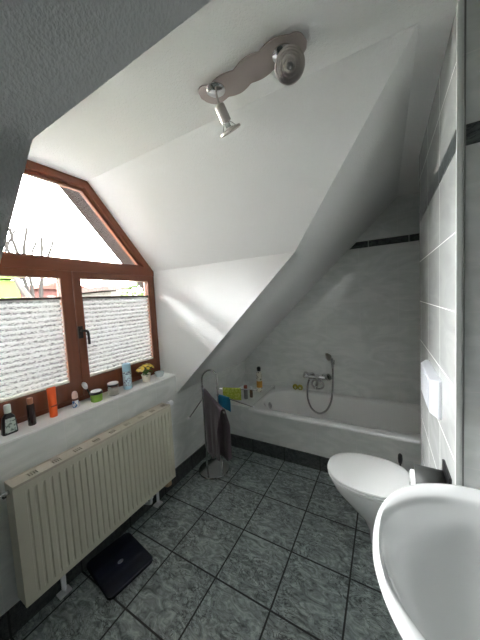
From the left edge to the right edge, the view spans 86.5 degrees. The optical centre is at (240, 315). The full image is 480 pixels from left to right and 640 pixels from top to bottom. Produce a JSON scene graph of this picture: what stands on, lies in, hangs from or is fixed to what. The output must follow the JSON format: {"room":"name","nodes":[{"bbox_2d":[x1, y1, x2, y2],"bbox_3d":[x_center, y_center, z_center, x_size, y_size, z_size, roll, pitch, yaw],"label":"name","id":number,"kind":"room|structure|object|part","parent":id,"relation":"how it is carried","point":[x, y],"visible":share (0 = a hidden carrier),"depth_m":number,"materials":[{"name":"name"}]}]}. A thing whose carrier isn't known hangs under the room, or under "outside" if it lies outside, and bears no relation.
{"room":"bathroom","nodes":[
{"label":"bathroom","id":0,"kind":"room"},
{"bbox_2d":[0,125,31,261],"bbox_3d":[-0.918,0.297,0.732,1.344,1.141,0.120,-1,4,30],"label":"wall","id":1,"kind":"structure","parent":0,"point":[10,130],"depth_m":0.43,"materials":[{"name":"white paint"}]},
{"bbox_2d":[0,0,211,260],"bbox_3d":[-0.869,-0.030,0.063,1.788,1.745,2.085,-1,4,30],"label":"sloped ceiling","id":2,"kind":"structure","parent":0,"point":[54,54],"depth_m":0.38,"materials":[{"name":"white paint"}]},
{"bbox_2d":[0,360,245,616],"bbox_3d":[-1.047,1.055,1.600,0.240,0.926,4.369,-1,4,30],"label":"wall","id":3,"kind":"structure","parent":0,"point":[18,456],"depth_m":1.62,"materials":[{"name":"paint"}]},
{"bbox_2d":[0,159,159,429],"bbox_3d":[-1.097,-0.170,1.656,0.122,1.483,1.385,-1,4,30],"label":"window","id":4,"kind":"structure","parent":3,"relation":"in","point":[68,273],"depth_m":1.67,"materials":[{"name":"red wood"}]},
{"bbox_2d":[0,297,68,402],"bbox_3d":[-1.253,0.180,1.388,0.030,0.549,0.543,-1,4,30],"label":"blind","id":5,"kind":"object","parent":4,"relation":"attached to","point":[32,352],"visible":1,"depth_m":1.47,"materials":[{"name":"fabric"}]},
{"bbox_3d":[-1.268,-0.087,1.370,0.030,0.013,0.543,-1,4,30],"label":"rail","id":6,"kind":"part","parent":5,"relation":"part of","materials":[{"name":"brown"}]},
{"bbox_3d":[-1.239,0.448,1.407,0.026,0.012,0.543,-1,4,30],"label":"rail","id":7,"kind":"part","parent":5,"relation":"part of","materials":[{"name":"white"}]},
{"bbox_3d":[-1.253,0.153,1.399,0.056,0.824,0.664,-1,4,30],"label":"sash","id":8,"kind":"part","parent":4,"relation":"part of","materials":[{"name":"red wood"}]},
{"bbox_3d":[-1.145,-0.597,1.642,0.064,0.624,1.385,-1,4,30],"label":"frame","id":9,"kind":"part","parent":4,"relation":"part of","materials":[{"name":"red wood"}]},
{"bbox_3d":[-1.108,0.141,1.693,0.058,0.859,1.385,-1,4,30],"label":"frame","id":10,"kind":"part","parent":4,"relation":"part of","materials":[{"name":"red wood"}]},
{"bbox_3d":[-1.030,0.131,1.689,0.046,0.125,0.056,-1,4,30],"label":"handle","id":11,"kind":"part","parent":4,"relation":"part of","materials":[{"name":"black metal"}]},
{"bbox_3d":[-0.928,0.096,1.972,0.056,0.824,0.652,-1,4,30],"label":"sash","id":12,"kind":"part","parent":4,"relation":"part of","materials":[{"name":"red wood"}]},
{"bbox_2d":[83,295,152,376],"bbox_3d":[-0.921,0.122,1.973,0.030,0.549,0.552,-1,4,30],"label":"blind","id":13,"kind":"object","parent":4,"relation":"attached to","point":[118,328],"visible":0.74,"depth_m":1.94,"materials":[{"name":"fabric"}]},
{"bbox_3d":[-0.936,-0.144,1.955,0.030,0.013,0.552,-1,4,30],"label":"rail","id":14,"kind":"part","parent":13,"relation":"part of","materials":[{"name":"brown"}]},
{"bbox_3d":[-0.907,0.390,1.991,0.026,0.012,0.552,-1,4,30],"label":"rail","id":15,"kind":"part","parent":13,"relation":"part of","materials":[{"name":"white"}]},
{"bbox_2d":[0,400,175,607],"bbox_3d":[-0.810,1.117,1.643,0.122,0.773,1.076,-1,4,30],"label":"radiator","id":16,"kind":"object","parent":3,"relation":"attached to","point":[61,508],"visible":1,"depth_m":1.42,"materials":[{"name":"beige metal"}]},
{"bbox_2d":[4,403,169,490],"bbox_3d":[-0.827,0.744,1.596,0.093,0.016,0.976,-1,4,30],"label":"grille","id":17,"kind":"object","parent":16,"relation":"attached to","point":[25,479],"depth_m":1.43,"materials":[{"name":"beige metal"}]},
{"bbox_2d":[0,373,175,446],"bbox_3d":[-0.991,0.576,1.669,0.204,0.014,1.386,-1,4,30],"label":"window sill","id":18,"kind":"structure","parent":3,"relation":"on","point":[44,421],"depth_m":1.54,"materials":[{"name":"white stone"}]},
{"bbox_2d":[1,404,17,435],"bbox_3d":[-1.186,0.529,1.306,0.037,0.150,0.064,-1,4,30],"label":"mouthwash bottle","id":19,"kind":"object","parent":18,"relation":"on","point":[9,425],"visible":1,"depth_m":1.29,"materials":[{"name":"black plastic"}]},
{"bbox_3d":[-1.169,0.557,1.299,0.002,0.072,0.048,-1,4,30],"label":"label panel","id":20,"kind":"part","parent":19,"relation":"part of","materials":[{"name":"white paper"}]},
{"bbox_2d":[26,397,36,425],"bbox_3d":[-1.139,0.521,1.389,0.036,0.150,0.036,-1,4,30],"label":"perfume bottle","id":21,"kind":"object","parent":18,"relation":"on","point":[30,407],"visible":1,"depth_m":1.38,"materials":[{"name":"brown glass"}]},
{"bbox_2d":[46,386,57,417],"bbox_3d":[-1.091,0.501,1.482,0.041,0.172,0.047,-1,4,30],"label":"tube","id":22,"kind":"object","parent":18,"relation":"on","point":[51,392],"visible":1,"depth_m":1.47,"materials":[{"name":"orange plastic"}]},
{"bbox_2d":[72,391,78,407],"bbox_3d":[-1.037,0.524,1.603,0.036,0.103,0.036,-1,4,30],"label":"bottle","id":23,"kind":"object","parent":18,"relation":"on","point":[75,403],"visible":1,"depth_m":1.59,"materials":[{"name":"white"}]},
{"bbox_2d":[81,382,89,395],"bbox_3d":[-1.021,0.504,1.699,0.056,0.130,0.031,-3,4,-2],"label":"brush","id":24,"kind":"object","parent":18,"relation":"on","point":[84,384],"visible":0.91,"depth_m":1.69,"materials":[{"name":"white plastic"}]},
{"bbox_2d":[89,389,102,402],"bbox_3d":[-0.953,0.529,1.690,0.076,0.073,0.076,-1,4,30],"label":"jar","id":25,"kind":"object","parent":18,"relation":"on","point":[96,395],"visible":1,"depth_m":1.66,"materials":[{"name":"green plastic"}]},
{"bbox_3d":[-0.955,0.496,1.688,0.064,0.007,0.064,-1,4,30],"label":"lid","id":26,"kind":"part","parent":25,"relation":"part of","materials":[{"name":"white plastic"}]},
{"bbox_2d":[107,381,118,395],"bbox_3d":[-0.891,0.511,1.792,0.072,0.088,0.072,-1,4,30],"label":"glass jar","id":27,"kind":"object","parent":18,"relation":"on","point":[113,388],"visible":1,"depth_m":1.76,"materials":[{"name":"white"}]},
{"bbox_3d":[-0.894,0.472,1.790,0.070,0.010,0.070,-1,4,30],"label":"lid","id":28,"kind":"part","parent":27,"relation":"part of","materials":[{"name":"white plastic"}]},
{"bbox_2d":[122,363,131,389],"bbox_3d":[-0.845,0.450,1.903,0.061,0.190,0.061,-1,4,30],"label":"lotion bottle","id":29,"kind":"object","parent":18,"relation":"on","point":[126,368],"visible":1,"depth_m":1.88,"materials":[{"name":"blue plastic"}]},
{"bbox_2d":[136,363,153,381],"bbox_3d":[-0.759,0.458,2.062,0.124,0.143,0.158,-1,4,30],"label":"flower pot","id":30,"kind":"object","parent":18,"relation":"on","point":[146,376],"visible":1,"depth_m":2.04,"materials":[{"name":"beige ceramic"}]},
{"bbox_3d":[-0.758,0.500,2.059,0.074,0.060,0.074,-1,4,30],"label":"pot","id":31,"kind":"part","parent":30,"relation":"part of","materials":[{"name":"beige ceramic"}]},
{"bbox_2d":[154,370,163,376],"bbox_3d":[-0.688,0.498,2.176,0.082,0.040,0.082,-1,4,30],"label":"glass dish","id":32,"kind":"object","parent":18,"relation":"on","point":[160,373],"visible":1,"depth_m":2.16,"materials":[{"name":"white"}]},
{"bbox_2d":[0,444,208,639],"bbox_3d":[-1.074,1.476,1.289,0.010,0.132,3.492,-1,4,30],"label":"baseboard","id":33,"kind":"structure","parent":3,"relation":"attached to","point":[17,616],"depth_m":1.49,"materials":[{"name":"tile"}]},
{"bbox_2d":[9,446,400,639],"bbox_3d":[-0.102,1.562,1.114,2.470,0.120,4.369,-1,4,30],"label":"floor","id":34,"kind":"structure","parent":0,"point":[270,548],"depth_m":1.46,"materials":[{"name":"tile"}]},
{"bbox_2d":[87,532,152,600],"bbox_3d":[-0.727,1.491,1.541,0.316,0.032,0.270,0,5,39],"label":"bathroom scale","id":35,"kind":"object","parent":34,"relation":"on","point":[116,566],"visible":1,"depth_m":1.51,"materials":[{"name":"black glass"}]},
{"bbox_2d":[187,369,257,479],"bbox_3d":[-0.116,0.952,2.210,0.572,0.950,0.554,-3,4,-3],"label":"towel stand","id":36,"kind":"object","parent":34,"relation":"on","point":[212,469],"visible":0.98,"depth_m":2.31,"materials":[{"name":"silver metal"}]},
{"bbox_3d":[-0.363,0.751,2.104,0.023,0.024,0.387,-2,4,9],"label":"arm","id":37,"kind":"part","parent":36,"relation":"part of","materials":[{"name":"silver metal"}]},
{"bbox_3d":[-0.258,0.946,2.319,0.154,0.938,0.017,-4,4,-18],"label":"arched post","id":38,"kind":"part","parent":36,"relation":"part of","materials":[{"name":"silver metal"}]},
{"bbox_2d":[203,388,231,461],"bbox_3d":[-0.210,0.955,2.145,0.121,0.626,0.298,-6,5,-35],"label":"towel","id":39,"kind":"object","parent":36,"relation":"hanging from","point":[218,434],"visible":1,"depth_m":2.11,"materials":[{"name":"grey fabric"}]},
{"bbox_2d":[218,394,230,411],"bbox_3d":[-0.141,0.780,2.272,0.126,0.136,0.034,1,5,44],"label":"washcloth","id":40,"kind":"object","parent":36,"relation":"hanging from","point":[224,401],"visible":0.98,"depth_m":2.25,"materials":[{"name":"teal fabric"}]},
{"bbox_2d":[223,387,241,399],"bbox_3d":[-0.074,0.701,2.286,0.166,0.115,0.030,-2,4,16],"label":"washcloth","id":41,"kind":"object","parent":36,"relation":"hanging from","point":[233,393],"visible":0.94,"depth_m":2.27,"materials":[{"name":"green fabric"}]},
{"bbox_3d":[-0.050,0.724,2.183,0.444,0.024,0.023,0,5,43],"label":"arm","id":42,"kind":"part","parent":36,"relation":"part of","materials":[{"name":"silver metal"}]},
{"bbox_3d":[-0.039,0.652,2.268,0.378,0.024,0.023,-2,4,17],"label":"arm","id":43,"kind":"part","parent":36,"relation":"part of","materials":[{"name":"silver metal"}]},
{"bbox_2d":[248,386,420,444],"bbox_3d":[0.970,1.083,2.429,1.643,0.415,0.709,-1,4,30],"label":"bathtub","id":44,"kind":"object","parent":34,"relation":"on","point":[394,420],"visible":0.51,"depth_m":2.52,"materials":[{"name":"white ceramic"}]},
{"bbox_2d":[293,384,302,389],"bbox_3d":[0.660,0.823,2.936,0.120,0.066,0.053,-1,4,30],"label":"sponge","id":45,"kind":"object","parent":44,"relation":"on","point":[295,386],"visible":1,"depth_m":2.92,"materials":[{"name":"green"}]},
{"bbox_2d":[327,452,409,542],"bbox_3d":[0.837,1.190,1.587,0.550,0.457,0.382,-1,4,30],"label":"toilet","id":46,"kind":"object","parent":34,"relation":"on","point":[365,481],"visible":0.59,"depth_m":1.53,"materials":[{"name":"white ceramic"}]},
{"bbox_3d":[0.790,0.979,1.593,0.470,0.032,0.382,-1,4,30],"label":"lid","id":47,"kind":"part","parent":46,"relation":"part of","materials":[{"name":"white plastic"}]},
{"bbox_2d":[398,453,402,465],"bbox_3d":[1.129,1.176,1.797,0.096,0.424,0.096,-1,4,30],"label":"toilet brush","id":48,"kind":"object","parent":34,"relation":"on","point":[400,458],"visible":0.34,"depth_m":1.78,"materials":[{"name":"black plastic"}]},
{"bbox_2d":[153,252,298,392],"bbox_3d":[-0.177,0.168,2.038,1.344,1.141,0.120,-1,4,30],"label":"wall","id":49,"kind":"structure","parent":0,"point":[197,306],"depth_m":2.03,"materials":[{"name":"white paint"}]},
{"bbox_2d":[28,0,459,195],"bbox_3d":[-0.266,-0.973,0.957,2.290,0.120,4.129,-1,4,30],"label":"ceiling","id":50,"kind":"structure","parent":0,"point":[154,101],"depth_m":0.97,"materials":[{"name":"white paint"}]},
{"bbox_2d":[198,31,306,137],"bbox_3d":[0.040,-0.834,0.955,0.451,0.188,0.150,0,5,38],"label":"ceiling spotlight","id":51,"kind":"object","parent":50,"relation":"attached to","point":[284,53],"visible":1,"depth_m":0.92,"materials":[{"name":"silver metal"}]},
{"bbox_3d":[0.030,-0.909,0.955,0.439,0.005,0.120,-1,5,33],"label":"scalloped plate","id":52,"kind":"part","parent":51,"relation":"part of","materials":[{"name":"silver metal"}]},
{"bbox_3d":[0.161,-0.809,0.827,0.023,0.034,0.036,-2,4,16],"label":"bulb","id":53,"kind":"part","parent":51,"relation":"part of","materials":[{"name":"clear glass"}]},
{"bbox_2d":[230,382,273,410],"bbox_3d":[0.083,0.916,2.943,0.400,0.044,0.667,-1,4,30],"label":"tub ledge","id":54,"kind":"object","parent":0,"point":[256,395],"visible":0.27,"depth_m":2.83,"materials":[{"name":"stone"}]},
{"bbox_2d":[244,385,247,398],"bbox_3d":[0.060,0.831,2.780,0.044,0.150,0.044,-1,4,30],"label":"bottle","id":55,"kind":"object","parent":54,"relation":"on","point":[245,386],"visible":0.92,"depth_m":2.76,"materials":[{"name":"grey"}]},
{"bbox_2d":[256,366,262,391],"bbox_3d":[0.221,0.738,2.979,0.067,0.292,0.067,-1,4,30],"label":"shampoo bottle","id":56,"kind":"object","parent":54,"relation":"on","point":[258,373],"visible":0.98,"depth_m":2.95,"materials":[{"name":"orange"}]},
{"bbox_2d":[87,22,418,271],"bbox_3d":[-0.102,-0.712,1.588,1.944,0.664,0.612,-1,4,30],"label":"sloped ceiling","id":57,"kind":"structure","parent":0,"point":[199,197],"depth_m":1.38,"materials":[{"name":"white paint"}]},
{"bbox_2d":[178,24,418,392],"bbox_3d":[0.311,-0.235,2.142,1.788,1.745,1.895,-1,4,30],"label":"sloped ceiling","id":58,"kind":"structure","parent":0,"point":[366,183],"depth_m":1.77,"materials":[{"name":"white paint"}]},
{"bbox_2d":[225,408,420,473],"bbox_3d":[0.665,1.155,2.292,2.050,0.449,0.010,-1,4,30],"label":"wall","id":59,"kind":"structure","parent":0,"point":[319,440],"depth_m":2.27,"materials":[{"name":"tile"}]},
{"bbox_2d":[231,434,329,472],"bbox_3d":[0.564,1.315,2.353,1.790,0.132,0.010,-1,4,30],"label":"baseboard","id":60,"kind":"structure","parent":59,"relation":"attached to","point":[313,461],"depth_m":2.44,"materials":[{"name":"tile"}]},
{"bbox_2d":[245,192,420,404],"bbox_3d":[0.870,0.053,2.865,2.470,2.545,0.120,-1,4,30],"label":"wall","id":61,"kind":"structure","parent":0,"point":[363,312],"depth_m":2.58,"materials":[{"name":"tile"}]},
{"bbox_2d":[303,371,331,389],"bbox_3d":[0.827,0.718,2.771,0.313,0.196,0.197,-1,4,30],"label":"mixer","id":62,"kind":"object","parent":61,"relation":"attached to","point":[317,378],"visible":1,"depth_m":2.78,"materials":[{"name":"silver metal"}]},
{"bbox_3d":[0.731,0.658,2.840,0.078,0.075,0.075,-1,4,30],"label":"handle","id":63,"kind":"part","parent":62,"relation":"part of","materials":[{"name":"silver metal"}]},
{"bbox_3d":[0.935,0.654,2.724,0.078,0.075,0.075,-1,4,30],"label":"handle","id":64,"kind":"part","parent":62,"relation":"part of","materials":[{"name":"silver metal"}]},
{"bbox_2d":[349,233,418,249],"bbox_3d":[1.437,-0.707,2.398,0.762,0.062,0.004,-1,4,30],"label":"tile border","id":65,"kind":"object","parent":61,"relation":"attached to","point":[413,237],"depth_m":2.42,"materials":[{"name":"tile"}]},
{"bbox_3d":[0.994,0.502,2.735,0.030,0.056,0.058,-1,4,30],"label":"bracket","id":66,"kind":"object","parent":61,"relation":"attached to","visible":0},
{"bbox_2d":[306,353,333,413],"bbox_3d":[0.850,0.722,2.740,0.292,0.650,0.118,-1,4,30],"label":"shower","id":67,"kind":"object","parent":66,"relation":"hanging from","point":[328,356],"visible":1,"depth_m":2.69,"materials":[{"name":"silver metal"}]},
{"bbox_2d":[419,0,479,488],"bbox_3d":[1.088,0.212,1.240,0.250,2.425,1.031,-1,4,30],"label":"wall","id":68,"kind":"structure","parent":0,"point":[437,226],"depth_m":0.90,"materials":[{"name":"tile"}]},
{"bbox_2d":[409,459,451,484],"bbox_3d":[0.756,0.675,1.026,0.129,0.157,0.138,-1,4,30],"label":"toilet paper holder","id":69,"kind":"object","parent":68,"relation":"attached to","point":[423,474],"visible":0.51,"depth_m":1.01,"materials":[{"name":"silver metal"}]},
{"bbox_2d":[410,469,415,484],"bbox_3d":[0.751,0.691,1.029,0.106,0.104,0.104,-1,4,30],"label":"toilet paper roll","id":70,"kind":"object","parent":69,"relation":"on","point":[412,472],"visible":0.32,"depth_m":1.03,"materials":[{"name":"white paper"}]},
{"bbox_3d":[0.809,0.674,1.000,0.011,0.157,0.130,-1,4,30],"label":"wall plate","id":71,"kind":"part","parent":69,"relation":"part of","materials":[{"name":"black plastic"}]},
{"bbox_2d":[421,360,441,419],"bbox_3d":[0.937,0.346,1.266,0.044,0.170,0.397,-1,4,30],"label":"flush plate","id":72,"kind":"object","parent":68,"relation":"attached to","point":[431,384],"visible":1,"depth_m":1.14,"materials":[{"name":"white plastic"}]},
{"bbox_2d":[419,130,455,222],"bbox_3d":[0.937,-0.602,1.251,0.004,0.062,1.021,-1,4,30],"label":"tile border","id":73,"kind":"object","parent":68,"relation":"attached to","point":[451,149],"depth_m":1.03,"materials":[{"name":"tile"}]},
{"bbox_2d":[455,0,462,484],"bbox_3d":[0.730,0.257,0.856,0.012,2.425,0.011,-1,4,30],"label":"trim","id":74,"kind":"structure","parent":68,"relation":"attached to","point":[459,5],"depth_m":0.82,"materials":[{"name":"white aluminium"}]},
{"bbox_2d":[462,0,466,485],"bbox_3d":[0.740,0.257,0.846,0.004,2.425,0.006,-1,4,30],"label":"trim","id":75,"kind":"structure","parent":68,"relation":"attached to","point":[465,1],"depth_m":0.81,"materials":[{"name":"grey"}]},
{"bbox_2d":[466,121,479,145],"bbox_3d":[0.798,-0.560,0.733,0.230,0.062,0.004,-1,4,30],"label":"tile border","id":76,"kind":"object","parent":68,"relation":"attached to","point":[472,129],"depth_m":0.78,"materials":[{"name":"tile"}]},
{"bbox_3d":[0.847,0.219,0.443,0.120,2.545,4.369,-1,4,30],"label":"wall","id":77,"kind":"structure","parent":0,"visible":0},
{"bbox_2d":[372,483,479,639],"bbox_3d":[0.587,0.786,0.590,0.494,0.381,0.674,-1,4,30],"label":"washbasin","id":78,"kind":"object","parent":77,"relation":"attached to","point":[426,540],"visible":1,"depth_m":0.73,"materials":[{"name":"white ceramic"}]},
{"label":"outside","id":79,"kind":"structure","parent":0,"visible":0},
{"bbox_3d":[-22.507,4.421,24.825,59.400,0.200,100.000,-1,4,30],"label":"garden","id":80,"kind":"object","parent":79,"visible":0},
{"bbox_2d":[0,277,20,399],"bbox_3d":[-9.690,0.262,3.380,5.800,9.600,10.750,-1,4,30],"label":"building","id":81,"kind":"structure","parent":80,"relation":"on","point":[8,289],"depth_m":7.48,"materials":[{"name":"yellow"}]},
{"bbox_2d":[4,227,54,297],"bbox_3d":[-5.356,1.125,6.945,0.295,6.972,1.314,-1,4,30],"label":"bare tree","id":82,"kind":"object","parent":80,"relation":"on","point":[24,289],"visible":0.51,"depth_m":6.59,"materials":[{"name":"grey plant"}]},
{"bbox_2d":[20,282,87,297],"bbox_3d":[-11.435,1.194,15.454,4.400,6.300,3.000,-1,4,30],"label":"brick house","id":83,"kind":"structure","parent":80,"relation":"on","point":[49,289],"depth_m":13.64,"materials":[{"name":"red brick"}]},
{"bbox_2d":[82,285,144,361],"bbox_3d":[-6.358,1.239,15.174,3.700,5.700,5.100,-1,4,30],"label":"house","id":84,"kind":"structure","parent":80,"relation":"on","point":[107,290],"depth_m":12.66,"materials":[{"name":"cream painted plaster"},{"name":"red roof tile"}]},
{"bbox_2d":[120,282,144,295],"bbox_3d":[-4.240,1.399,10.870,1.608,5.743,1.352,-1,4,30],"label":"leafy tree","id":85,"kind":"object","parent":80,"relation":"on","point":[131,286],"visible":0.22,"depth_m":10.57,"materials":[{"name":"green plant"}]},
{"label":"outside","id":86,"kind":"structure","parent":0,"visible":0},
{"bbox_2d":[59,186,143,290],"bbox_3d":[-1.009,-0.598,2.203,0.235,1.376,1.106,-1,4,30],"label":"roof overhang","id":87,"kind":"object","parent":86,"point":[75,197],"visible":0.14,"depth_m":2.05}
]}

